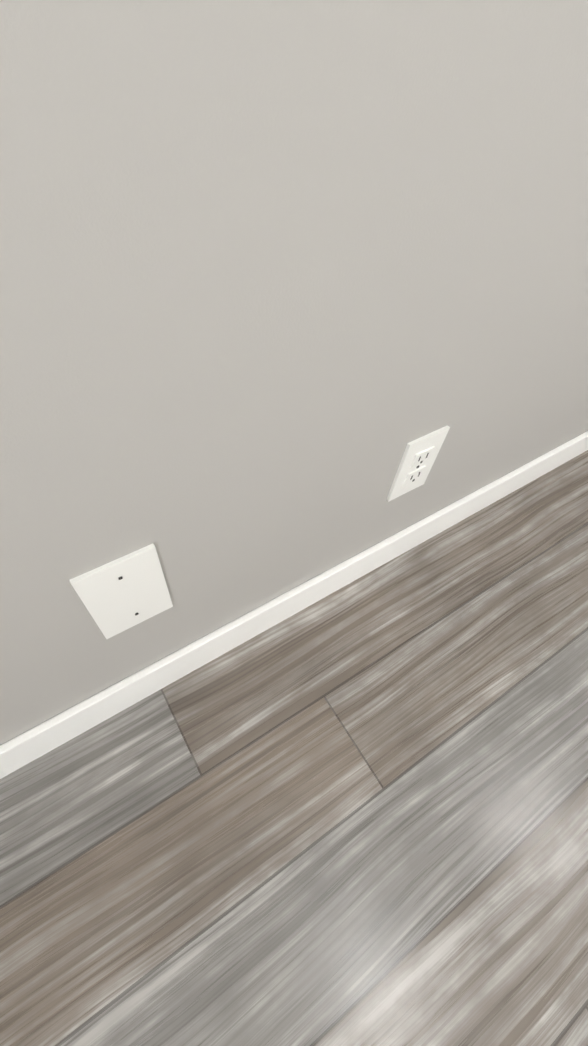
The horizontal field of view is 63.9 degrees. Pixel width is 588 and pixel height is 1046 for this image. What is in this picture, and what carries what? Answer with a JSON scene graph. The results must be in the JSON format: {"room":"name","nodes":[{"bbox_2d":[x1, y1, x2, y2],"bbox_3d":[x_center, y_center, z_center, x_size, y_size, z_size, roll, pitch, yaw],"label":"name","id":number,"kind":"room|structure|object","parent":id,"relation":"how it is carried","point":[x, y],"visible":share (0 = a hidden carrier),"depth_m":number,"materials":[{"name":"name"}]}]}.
{"room":"empty room","nodes":[
{"label":"empty room","id":0,"kind":"room"},
{"bbox_2d":[0,450,587,1045],"bbox_3d":[2.453,0.763,0.656,8.795,0.060,6.570,-25,60,-21],"label":"floor","id":1,"kind":"structure","parent":0,"point":[354,812],"depth_m":0.64,"materials":[{"name":"grey wood"}]},
{"bbox_2d":[0,0,587,744],"bbox_3d":[0.563,-0.840,0.085,6.250,2.440,0.115,-25,60,-21],"label":"wall","id":2,"kind":"structure","parent":0,"point":[284,284],"depth_m":0.34,"materials":[{"name":"grey paint"}]},
{"bbox_2d":[69,543,172,638],"bbox_3d":[-0.177,0.077,0.504,0.082,0.135,0.006,-25,60,-21],"label":"blank wall plate","id":3,"kind":"object","parent":2,"relation":"attached to","point":[122,594],"visible":1,"depth_m":0.49,"materials":[{"name":"white plastic"}]},
{"bbox_2d":[0,431,587,778],"bbox_3d":[-0.413,0.330,0.608,4.004,0.082,0.015,-25,60,-21],"label":"baseboard","id":4,"kind":"structure","parent":2,"relation":"attached to","point":[33,744],"depth_m":0.71,"materials":[{"name":"white wood"}]},
{"bbox_2d":[386,425,449,501],"bbox_3d":[0.175,-0.081,0.670,0.072,0.118,0.008,-25,60,-21],"label":"electrical outlet","id":5,"kind":"object","parent":2,"relation":"attached to","point":[420,454],"visible":1,"depth_m":0.66,"materials":[{"name":"white plastic"}]}
]}

